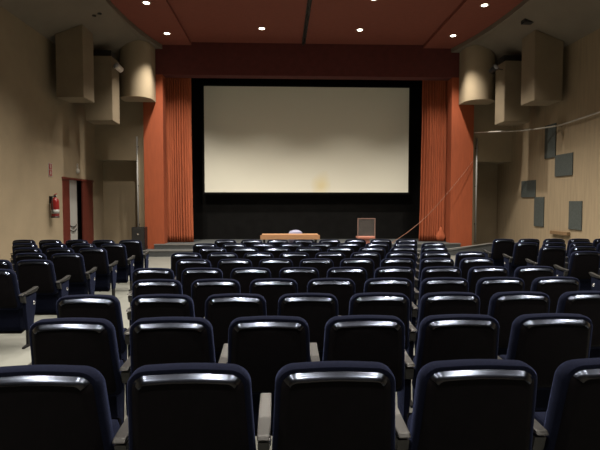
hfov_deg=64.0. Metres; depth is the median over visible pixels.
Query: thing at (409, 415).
seat cushion
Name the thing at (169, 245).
floor
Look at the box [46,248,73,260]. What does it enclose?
seat
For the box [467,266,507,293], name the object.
seat
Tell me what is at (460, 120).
trim
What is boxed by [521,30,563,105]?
box
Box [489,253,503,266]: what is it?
seat cushion
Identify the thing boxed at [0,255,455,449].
floor
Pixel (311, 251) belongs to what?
seat
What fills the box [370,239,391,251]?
seat
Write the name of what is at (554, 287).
seat
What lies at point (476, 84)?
bulkhead
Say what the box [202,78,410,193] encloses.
projection screen
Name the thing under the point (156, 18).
ceiling
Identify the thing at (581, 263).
seat
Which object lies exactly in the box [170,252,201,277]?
seat
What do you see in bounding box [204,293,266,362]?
seat
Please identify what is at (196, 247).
seat
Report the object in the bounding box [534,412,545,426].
seat cushion
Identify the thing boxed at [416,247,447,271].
seat
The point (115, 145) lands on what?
wall
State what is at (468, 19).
ceiling
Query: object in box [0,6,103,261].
wall
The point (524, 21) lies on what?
ceiling vent
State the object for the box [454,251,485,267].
seat
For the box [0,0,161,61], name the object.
ceiling
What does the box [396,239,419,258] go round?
seat
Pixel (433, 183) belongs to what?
stage curtain
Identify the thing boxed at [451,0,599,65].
ceiling
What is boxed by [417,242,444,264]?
seat
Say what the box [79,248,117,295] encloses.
seat
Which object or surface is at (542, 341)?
seat
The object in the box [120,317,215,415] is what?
seat
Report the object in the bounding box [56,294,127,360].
seat
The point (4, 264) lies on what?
seat
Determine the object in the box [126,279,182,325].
seat
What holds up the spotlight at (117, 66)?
attached to the box at (105, 109)
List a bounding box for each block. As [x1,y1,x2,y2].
[93,50,114,58]
[499,55,521,63]
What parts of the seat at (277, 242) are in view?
backrest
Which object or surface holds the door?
in the wall at (38, 128)
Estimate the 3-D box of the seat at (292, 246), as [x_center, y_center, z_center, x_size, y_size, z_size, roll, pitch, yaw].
[-0.188,0.784,9.207,0.539,0.906,0.441,0,3,-2]
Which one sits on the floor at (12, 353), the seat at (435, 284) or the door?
the seat at (435, 284)
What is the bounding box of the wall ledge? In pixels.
[550,230,569,235]
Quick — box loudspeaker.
[132,227,147,249]
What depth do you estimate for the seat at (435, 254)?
7.28 m
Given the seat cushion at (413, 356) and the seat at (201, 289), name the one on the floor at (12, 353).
the seat at (201, 289)
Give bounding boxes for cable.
[392,161,472,242]
[474,111,599,132]
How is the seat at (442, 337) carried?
on the floor at (12, 353)
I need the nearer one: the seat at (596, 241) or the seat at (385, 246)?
the seat at (385, 246)
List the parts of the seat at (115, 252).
backrest, panel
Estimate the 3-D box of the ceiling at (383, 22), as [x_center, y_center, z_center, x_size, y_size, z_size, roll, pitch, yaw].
[0.674,-5.627,5.982,7.720,0.100,20.400,0,3,-2]
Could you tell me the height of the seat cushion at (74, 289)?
0.426 m
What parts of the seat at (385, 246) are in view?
backrest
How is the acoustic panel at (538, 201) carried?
attached to the wall at (581, 58)
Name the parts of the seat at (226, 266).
backrest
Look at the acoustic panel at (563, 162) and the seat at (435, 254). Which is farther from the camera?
the acoustic panel at (563, 162)
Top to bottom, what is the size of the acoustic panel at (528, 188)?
0.540 m
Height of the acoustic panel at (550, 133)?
0.990 m
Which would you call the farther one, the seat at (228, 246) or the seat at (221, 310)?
the seat at (228, 246)
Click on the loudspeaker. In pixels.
(138, 233)
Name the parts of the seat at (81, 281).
backrest, armrest, panel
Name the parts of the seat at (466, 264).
backrest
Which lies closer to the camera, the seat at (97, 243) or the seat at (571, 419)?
the seat at (571, 419)
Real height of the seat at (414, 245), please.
0.906 m
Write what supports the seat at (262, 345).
on the floor at (12, 353)
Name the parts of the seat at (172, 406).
armrest, armrest post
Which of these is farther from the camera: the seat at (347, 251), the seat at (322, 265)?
the seat at (347, 251)
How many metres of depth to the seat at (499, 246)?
10.15 m
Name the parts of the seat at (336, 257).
backrest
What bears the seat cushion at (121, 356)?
on the seat at (108, 307)
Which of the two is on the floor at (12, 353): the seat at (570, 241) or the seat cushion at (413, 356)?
the seat at (570, 241)
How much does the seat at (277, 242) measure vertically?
0.906 m
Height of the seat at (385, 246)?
0.906 m
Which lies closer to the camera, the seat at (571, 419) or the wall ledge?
the seat at (571, 419)
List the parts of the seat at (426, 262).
backrest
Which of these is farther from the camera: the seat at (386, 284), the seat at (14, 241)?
the seat at (14, 241)
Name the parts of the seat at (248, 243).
backrest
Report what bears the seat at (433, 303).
on the floor at (12, 353)
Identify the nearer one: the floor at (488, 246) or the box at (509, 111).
the box at (509, 111)
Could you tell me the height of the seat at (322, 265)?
0.906 m
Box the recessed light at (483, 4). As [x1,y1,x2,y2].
[480,3,488,6]
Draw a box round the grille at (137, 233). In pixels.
[132,228,143,248]
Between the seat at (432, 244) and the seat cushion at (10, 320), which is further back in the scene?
the seat at (432, 244)
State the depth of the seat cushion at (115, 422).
2.01 m
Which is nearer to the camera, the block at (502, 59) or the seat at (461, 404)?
the seat at (461, 404)
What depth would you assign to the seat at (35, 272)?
6.23 m
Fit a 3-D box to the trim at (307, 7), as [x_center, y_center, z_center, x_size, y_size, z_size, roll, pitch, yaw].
[0.276,-5.849,11.967,0.120,0.040,8.400,0,3,-2]
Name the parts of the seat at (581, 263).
panel, armrest, backrest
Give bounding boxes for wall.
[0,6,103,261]
[75,180,81,239]
[95,72,144,243]
[472,71,512,244]
[496,28,599,249]
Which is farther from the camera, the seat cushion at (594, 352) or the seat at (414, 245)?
the seat at (414, 245)
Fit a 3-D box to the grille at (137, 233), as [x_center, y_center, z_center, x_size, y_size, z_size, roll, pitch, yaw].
[-5.238,0.444,15.526,0.370,0.680,0.020,0,3,-2]
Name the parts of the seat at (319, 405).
armrest post, armrest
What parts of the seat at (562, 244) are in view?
backrest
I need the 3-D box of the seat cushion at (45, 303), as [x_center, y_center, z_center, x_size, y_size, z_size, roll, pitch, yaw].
[-3.441,0.968,6.439,0.380,0.426,0.186,0,3,-2]
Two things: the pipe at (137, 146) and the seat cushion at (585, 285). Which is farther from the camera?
the pipe at (137, 146)
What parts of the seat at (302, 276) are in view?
backrest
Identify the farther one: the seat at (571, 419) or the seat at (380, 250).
the seat at (380, 250)
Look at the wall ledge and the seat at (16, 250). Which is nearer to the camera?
the seat at (16, 250)
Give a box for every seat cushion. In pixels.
[0,293,24,330]
[35,289,58,312]
[68,273,87,294]
[95,274,109,289]
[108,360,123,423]
[111,419,119,435]
[116,267,127,281]
[119,328,126,360]
[128,261,143,274]
[215,353,220,362]
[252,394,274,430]
[310,352,322,361]
[408,414,411,431]
[413,356,414,402]
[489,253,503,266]
[498,349,507,353]
[510,265,519,276]
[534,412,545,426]
[563,270,590,290]
[589,348,599,357]
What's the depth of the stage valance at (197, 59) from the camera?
16.00 m
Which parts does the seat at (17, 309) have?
backrest, armrest post, leg, armrest, panel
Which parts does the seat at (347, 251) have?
backrest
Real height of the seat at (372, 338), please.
0.906 m
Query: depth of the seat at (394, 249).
8.16 m
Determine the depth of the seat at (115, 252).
8.94 m
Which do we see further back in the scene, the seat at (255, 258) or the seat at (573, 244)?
the seat at (573, 244)
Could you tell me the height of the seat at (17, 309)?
0.906 m
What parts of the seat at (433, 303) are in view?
panel, leg, armrest post, armrest, backrest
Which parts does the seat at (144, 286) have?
armrest post, backrest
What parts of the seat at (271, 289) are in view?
backrest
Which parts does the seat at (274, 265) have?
backrest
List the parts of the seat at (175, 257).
backrest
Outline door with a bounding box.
[62,177,93,243]
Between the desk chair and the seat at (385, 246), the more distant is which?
the desk chair
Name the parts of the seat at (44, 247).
backrest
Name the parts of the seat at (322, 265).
backrest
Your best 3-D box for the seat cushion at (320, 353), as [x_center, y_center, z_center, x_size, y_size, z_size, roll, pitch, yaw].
[0.053,1.029,3.815,0.380,0.426,0.186,0,3,-2]
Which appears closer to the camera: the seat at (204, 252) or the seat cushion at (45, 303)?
the seat cushion at (45, 303)
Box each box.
[55,25,93,102]
[85,56,119,124]
[495,61,530,125]
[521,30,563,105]
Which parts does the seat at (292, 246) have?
backrest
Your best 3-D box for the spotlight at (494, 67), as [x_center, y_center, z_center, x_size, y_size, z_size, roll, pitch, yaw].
[6.007,-4.765,14.670,0.417,0.265,0.291,0,3,-2]
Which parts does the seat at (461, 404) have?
armrest post, armrest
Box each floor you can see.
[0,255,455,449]
[154,239,460,248]
[447,242,517,255]
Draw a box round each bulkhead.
[119,40,155,101]
[459,45,495,104]
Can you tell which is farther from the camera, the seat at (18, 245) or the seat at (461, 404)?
the seat at (18, 245)
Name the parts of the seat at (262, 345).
armrest, backrest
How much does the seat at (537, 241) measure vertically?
0.906 m
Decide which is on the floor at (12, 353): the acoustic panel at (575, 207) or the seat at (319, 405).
the seat at (319, 405)
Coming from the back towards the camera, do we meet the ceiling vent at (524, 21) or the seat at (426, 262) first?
the ceiling vent at (524, 21)
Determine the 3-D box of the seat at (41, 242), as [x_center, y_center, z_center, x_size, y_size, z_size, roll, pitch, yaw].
[-5.199,0.749,10.098,0.539,0.906,0.441,0,3,-2]
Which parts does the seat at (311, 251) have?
backrest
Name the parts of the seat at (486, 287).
backrest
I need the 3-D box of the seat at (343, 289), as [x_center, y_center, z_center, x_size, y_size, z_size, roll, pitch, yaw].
[0.262,0.943,4.678,0.539,0.906,0.441,0,3,-2]
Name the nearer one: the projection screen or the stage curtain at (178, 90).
the stage curtain at (178, 90)
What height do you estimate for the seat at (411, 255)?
0.906 m
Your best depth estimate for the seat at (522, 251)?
9.22 m
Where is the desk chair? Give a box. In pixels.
[289,230,301,242]
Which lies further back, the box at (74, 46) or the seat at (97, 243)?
the box at (74, 46)
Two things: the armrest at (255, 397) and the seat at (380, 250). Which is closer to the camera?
the armrest at (255, 397)
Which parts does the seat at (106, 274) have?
backrest, panel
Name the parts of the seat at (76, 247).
backrest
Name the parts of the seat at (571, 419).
armrest post, armrest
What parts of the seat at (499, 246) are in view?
backrest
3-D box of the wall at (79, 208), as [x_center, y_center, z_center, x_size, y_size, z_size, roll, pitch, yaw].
[-7.215,-0.270,14.764,0.350,2.660,2.850,0,3,-2]
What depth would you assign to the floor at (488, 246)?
15.91 m
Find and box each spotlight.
[113,63,123,72]
[489,64,502,73]
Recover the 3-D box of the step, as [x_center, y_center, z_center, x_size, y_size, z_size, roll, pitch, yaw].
[-0.242,0.905,15.888,10.350,0.210,0.445,0,3,-2]
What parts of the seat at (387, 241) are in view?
backrest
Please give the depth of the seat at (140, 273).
5.28 m
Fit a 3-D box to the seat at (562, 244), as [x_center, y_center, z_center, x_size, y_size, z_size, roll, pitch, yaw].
[4.859,0.775,9.406,0.539,0.906,0.441,0,3,-2]
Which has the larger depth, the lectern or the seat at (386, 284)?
the lectern
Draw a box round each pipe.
[136,137,139,226]
[474,138,477,241]
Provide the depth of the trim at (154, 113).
15.97 m
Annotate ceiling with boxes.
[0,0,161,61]
[110,0,190,44]
[168,0,462,44]
[423,0,522,48]
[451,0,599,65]
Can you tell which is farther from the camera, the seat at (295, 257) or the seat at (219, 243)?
the seat at (219, 243)
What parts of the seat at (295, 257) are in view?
backrest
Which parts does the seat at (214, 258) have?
backrest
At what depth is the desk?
14.99 m
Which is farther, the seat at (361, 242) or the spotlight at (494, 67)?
the spotlight at (494, 67)
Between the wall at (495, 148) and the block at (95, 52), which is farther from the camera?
the wall at (495, 148)
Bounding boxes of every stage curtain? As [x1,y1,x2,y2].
[165,78,193,241]
[419,80,447,240]
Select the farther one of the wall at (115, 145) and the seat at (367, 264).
the wall at (115, 145)
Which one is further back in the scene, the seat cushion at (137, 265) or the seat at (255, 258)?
the seat cushion at (137, 265)
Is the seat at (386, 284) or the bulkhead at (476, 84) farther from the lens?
the bulkhead at (476, 84)
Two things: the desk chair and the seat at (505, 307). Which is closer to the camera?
the seat at (505, 307)
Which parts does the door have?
panel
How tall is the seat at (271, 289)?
0.906 m
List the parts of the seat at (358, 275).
backrest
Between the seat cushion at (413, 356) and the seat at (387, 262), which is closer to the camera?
the seat cushion at (413, 356)
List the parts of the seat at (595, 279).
armrest, panel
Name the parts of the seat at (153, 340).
armrest, armrest post, panel, backrest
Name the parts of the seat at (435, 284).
panel, armrest post, backrest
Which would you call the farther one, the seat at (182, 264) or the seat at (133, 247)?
the seat at (133, 247)
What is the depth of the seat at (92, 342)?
2.61 m
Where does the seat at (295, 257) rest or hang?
on the floor at (12, 353)
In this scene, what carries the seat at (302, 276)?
on the floor at (12, 353)
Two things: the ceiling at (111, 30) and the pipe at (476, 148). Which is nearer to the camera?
the ceiling at (111, 30)
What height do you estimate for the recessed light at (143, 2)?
0.012 m
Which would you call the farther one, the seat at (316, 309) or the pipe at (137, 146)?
the pipe at (137, 146)
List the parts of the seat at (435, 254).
backrest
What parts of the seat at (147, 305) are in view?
armrest post, armrest, backrest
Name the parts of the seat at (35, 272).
backrest, armrest, panel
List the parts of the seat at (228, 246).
backrest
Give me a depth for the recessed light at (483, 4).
12.61 m
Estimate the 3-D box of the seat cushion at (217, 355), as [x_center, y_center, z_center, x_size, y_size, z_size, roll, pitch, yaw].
[-0.487,1.030,3.794,0.380,0.426,0.186,0,3,-2]
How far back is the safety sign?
12.89 m
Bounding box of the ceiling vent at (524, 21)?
[521,18,533,24]
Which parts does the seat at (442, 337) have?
panel, armrest post, armrest, backrest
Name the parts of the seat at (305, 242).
backrest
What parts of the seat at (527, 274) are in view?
backrest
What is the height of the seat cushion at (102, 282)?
0.426 m
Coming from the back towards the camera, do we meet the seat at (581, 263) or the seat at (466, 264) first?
the seat at (581, 263)
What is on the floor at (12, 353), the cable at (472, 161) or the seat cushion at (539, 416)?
the cable at (472, 161)
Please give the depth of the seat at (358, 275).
5.37 m
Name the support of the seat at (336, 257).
on the floor at (12, 353)
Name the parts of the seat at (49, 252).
backrest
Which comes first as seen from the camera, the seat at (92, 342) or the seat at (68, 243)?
the seat at (92, 342)
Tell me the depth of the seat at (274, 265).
6.29 m
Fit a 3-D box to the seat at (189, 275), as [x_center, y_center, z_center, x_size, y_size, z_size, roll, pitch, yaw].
[-1.122,0.920,5.512,0.539,0.906,0.441,0,3,-2]
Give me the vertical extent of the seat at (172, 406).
0.906 m
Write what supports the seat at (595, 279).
on the floor at (12, 353)
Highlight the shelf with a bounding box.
[356,236,374,238]
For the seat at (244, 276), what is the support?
on the floor at (12, 353)
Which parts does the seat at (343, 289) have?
backrest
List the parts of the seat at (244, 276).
backrest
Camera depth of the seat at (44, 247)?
8.91 m
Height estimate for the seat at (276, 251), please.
0.906 m
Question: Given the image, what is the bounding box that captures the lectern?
[356,218,374,243]
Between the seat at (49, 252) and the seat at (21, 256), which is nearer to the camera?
the seat at (21, 256)
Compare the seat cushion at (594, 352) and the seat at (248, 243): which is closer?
the seat cushion at (594, 352)
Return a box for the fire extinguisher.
[49,193,59,217]
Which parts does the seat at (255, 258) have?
backrest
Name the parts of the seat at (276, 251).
backrest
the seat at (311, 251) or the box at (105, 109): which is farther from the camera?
the box at (105, 109)
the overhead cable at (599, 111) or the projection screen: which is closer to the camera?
the overhead cable at (599, 111)
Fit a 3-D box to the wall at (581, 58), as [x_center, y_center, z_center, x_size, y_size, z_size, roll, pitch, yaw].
[7.835,-2.157,7.376,0.250,7.300,22.300,0,3,-2]
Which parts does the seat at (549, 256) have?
armrest, backrest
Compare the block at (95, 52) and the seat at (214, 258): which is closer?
the seat at (214, 258)
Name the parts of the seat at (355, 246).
backrest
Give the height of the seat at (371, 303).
0.906 m
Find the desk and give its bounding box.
[260,233,319,242]
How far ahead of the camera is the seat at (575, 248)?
8.30 m
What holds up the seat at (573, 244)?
on the floor at (12, 353)
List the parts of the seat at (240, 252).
backrest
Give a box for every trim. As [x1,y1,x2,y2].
[143,74,166,248]
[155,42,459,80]
[302,0,311,43]
[446,78,473,246]
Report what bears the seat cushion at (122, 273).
on the seat at (115, 252)
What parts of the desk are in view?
panel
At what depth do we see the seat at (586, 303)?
3.64 m
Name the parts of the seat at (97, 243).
backrest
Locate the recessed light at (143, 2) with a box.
[142,1,150,4]
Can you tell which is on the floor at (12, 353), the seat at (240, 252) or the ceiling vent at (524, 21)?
the seat at (240, 252)
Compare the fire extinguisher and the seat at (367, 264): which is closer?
the seat at (367, 264)
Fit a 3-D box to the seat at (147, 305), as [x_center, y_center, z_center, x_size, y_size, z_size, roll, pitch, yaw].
[-1.051,0.957,3.720,0.539,0.906,0.441,0,3,-2]
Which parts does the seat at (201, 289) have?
backrest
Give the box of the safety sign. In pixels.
[48,163,51,176]
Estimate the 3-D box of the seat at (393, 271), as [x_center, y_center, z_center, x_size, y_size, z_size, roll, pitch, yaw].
[1.036,0.916,5.598,0.539,0.906,0.441,0,3,-2]
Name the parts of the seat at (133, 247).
backrest, panel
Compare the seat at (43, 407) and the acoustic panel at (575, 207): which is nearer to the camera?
the seat at (43, 407)
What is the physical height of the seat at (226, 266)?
0.906 m
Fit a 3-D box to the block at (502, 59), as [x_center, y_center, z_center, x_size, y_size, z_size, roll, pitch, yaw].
[6.618,-5.124,14.982,0.670,0.239,0.350,0,3,-2]
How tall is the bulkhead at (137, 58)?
1.736 m
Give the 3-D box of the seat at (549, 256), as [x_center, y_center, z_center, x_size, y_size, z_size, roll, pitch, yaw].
[4.351,0.813,8.486,0.539,0.906,0.441,0,3,-2]
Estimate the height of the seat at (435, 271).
0.906 m
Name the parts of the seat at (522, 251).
panel, backrest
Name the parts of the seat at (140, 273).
backrest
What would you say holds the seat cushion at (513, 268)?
on the seat at (522, 251)
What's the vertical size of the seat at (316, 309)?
0.906 m
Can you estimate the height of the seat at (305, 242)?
0.906 m
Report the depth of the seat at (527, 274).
5.45 m
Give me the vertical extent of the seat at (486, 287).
0.906 m
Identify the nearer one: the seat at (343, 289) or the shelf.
the seat at (343, 289)
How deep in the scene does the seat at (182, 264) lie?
6.25 m
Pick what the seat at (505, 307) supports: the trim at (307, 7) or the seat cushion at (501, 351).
the seat cushion at (501, 351)
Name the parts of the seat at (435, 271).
armrest post, backrest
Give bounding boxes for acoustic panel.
[521,180,535,196]
[534,197,544,226]
[544,123,556,158]
[555,152,572,176]
[568,201,582,229]
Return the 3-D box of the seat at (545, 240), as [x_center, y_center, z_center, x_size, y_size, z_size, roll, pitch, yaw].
[5.367,0.734,10.367,0.539,0.906,0.441,0,3,-2]
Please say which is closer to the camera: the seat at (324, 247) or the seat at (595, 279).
the seat at (595, 279)
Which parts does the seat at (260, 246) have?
backrest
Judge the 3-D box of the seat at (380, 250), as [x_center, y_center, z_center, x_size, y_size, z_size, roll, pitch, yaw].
[1.197,0.819,8.361,0.539,0.906,0.441,0,3,-2]
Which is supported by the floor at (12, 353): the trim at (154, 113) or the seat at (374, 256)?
the seat at (374, 256)
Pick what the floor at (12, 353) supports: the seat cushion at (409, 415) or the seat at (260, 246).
the seat at (260, 246)
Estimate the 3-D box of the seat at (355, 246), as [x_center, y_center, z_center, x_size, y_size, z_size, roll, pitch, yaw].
[0.891,0.782,9.249,0.539,0.906,0.441,0,3,-2]
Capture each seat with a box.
[0,259,12,269]
[0,269,38,348]
[0,365,121,449]
[10,243,37,263]
[11,240,35,257]
[12,248,41,270]
[14,253,46,279]
[17,259,70,314]
[28,317,125,423]
[39,240,61,250]
[41,243,66,254]
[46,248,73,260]
[51,253,96,294]
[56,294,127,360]
[65,240,87,247]
[71,243,95,252]
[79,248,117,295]
[92,240,114,247]
[100,244,134,291]
[112,363,255,449]
[118,240,149,283]
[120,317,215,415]
[124,294,194,357]
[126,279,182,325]
[127,268,174,305]
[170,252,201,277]
[175,259,210,283]
[182,267,222,296]
[191,278,240,317]
[193,243,216,252]
[199,247,225,258]
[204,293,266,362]
[207,252,237,267]
[214,240,235,247]
[218,259,251,278]
[218,316,309,435]
[222,243,245,252]
[230,267,270,292]
[232,247,257,258]
[241,239,261,246]
[243,252,273,266]
[249,278,297,315]
[251,243,274,251]
[257,361,395,449]
[259,258,292,277]
[264,247,289,257]
[267,239,287,246]
[278,293,337,361]
[279,267,318,292]
[280,243,303,251]
[280,252,308,266]
[293,239,313,246]
[296,247,321,257]
[300,258,333,277]
[307,278,354,315]
[308,243,331,251]
[310,315,404,391]
[315,252,344,266]
[319,239,339,246]
[327,247,353,258]
[327,267,366,293]
[337,243,360,251]
[340,258,373,279]
[345,239,365,246]
[348,292,409,349]
[351,252,379,271]
[359,247,384,261]
[364,277,411,321]
[365,243,388,257]
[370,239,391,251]
[374,266,413,302]
[380,258,413,269]
[386,252,415,275]
[390,247,416,267]
[393,243,416,260]
[395,359,537,449]
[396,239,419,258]
[397,314,499,425]
[406,292,479,407]
[411,277,468,347]
[414,258,453,304]
[414,266,461,343]
[415,251,450,288]
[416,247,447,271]
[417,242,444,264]
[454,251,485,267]
[459,257,493,279]
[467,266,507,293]
[475,277,524,314]
[483,239,513,266]
[487,291,549,353]
[497,313,592,409]
[502,242,537,276]
[514,266,554,290]
[518,239,539,255]
[525,246,565,275]
[530,276,579,312]
[532,358,599,449]
[537,242,565,259]
[543,239,564,242]
[553,251,599,290]
[556,291,599,357]
[565,242,593,261]
[565,246,596,268]
[566,238,589,256]
[589,272,599,290]
[593,239,599,246]
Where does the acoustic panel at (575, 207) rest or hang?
attached to the wall at (581, 58)
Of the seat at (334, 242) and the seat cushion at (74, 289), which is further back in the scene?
the seat at (334, 242)
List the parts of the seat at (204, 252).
backrest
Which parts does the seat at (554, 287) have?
backrest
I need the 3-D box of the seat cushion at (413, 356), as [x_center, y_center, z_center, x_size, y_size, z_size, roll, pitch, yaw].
[0.898,1.026,2.944,0.380,0.426,0.186,0,3,-2]
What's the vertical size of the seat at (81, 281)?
0.906 m
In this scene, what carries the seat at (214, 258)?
on the floor at (12, 353)
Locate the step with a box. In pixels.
[143,248,448,256]

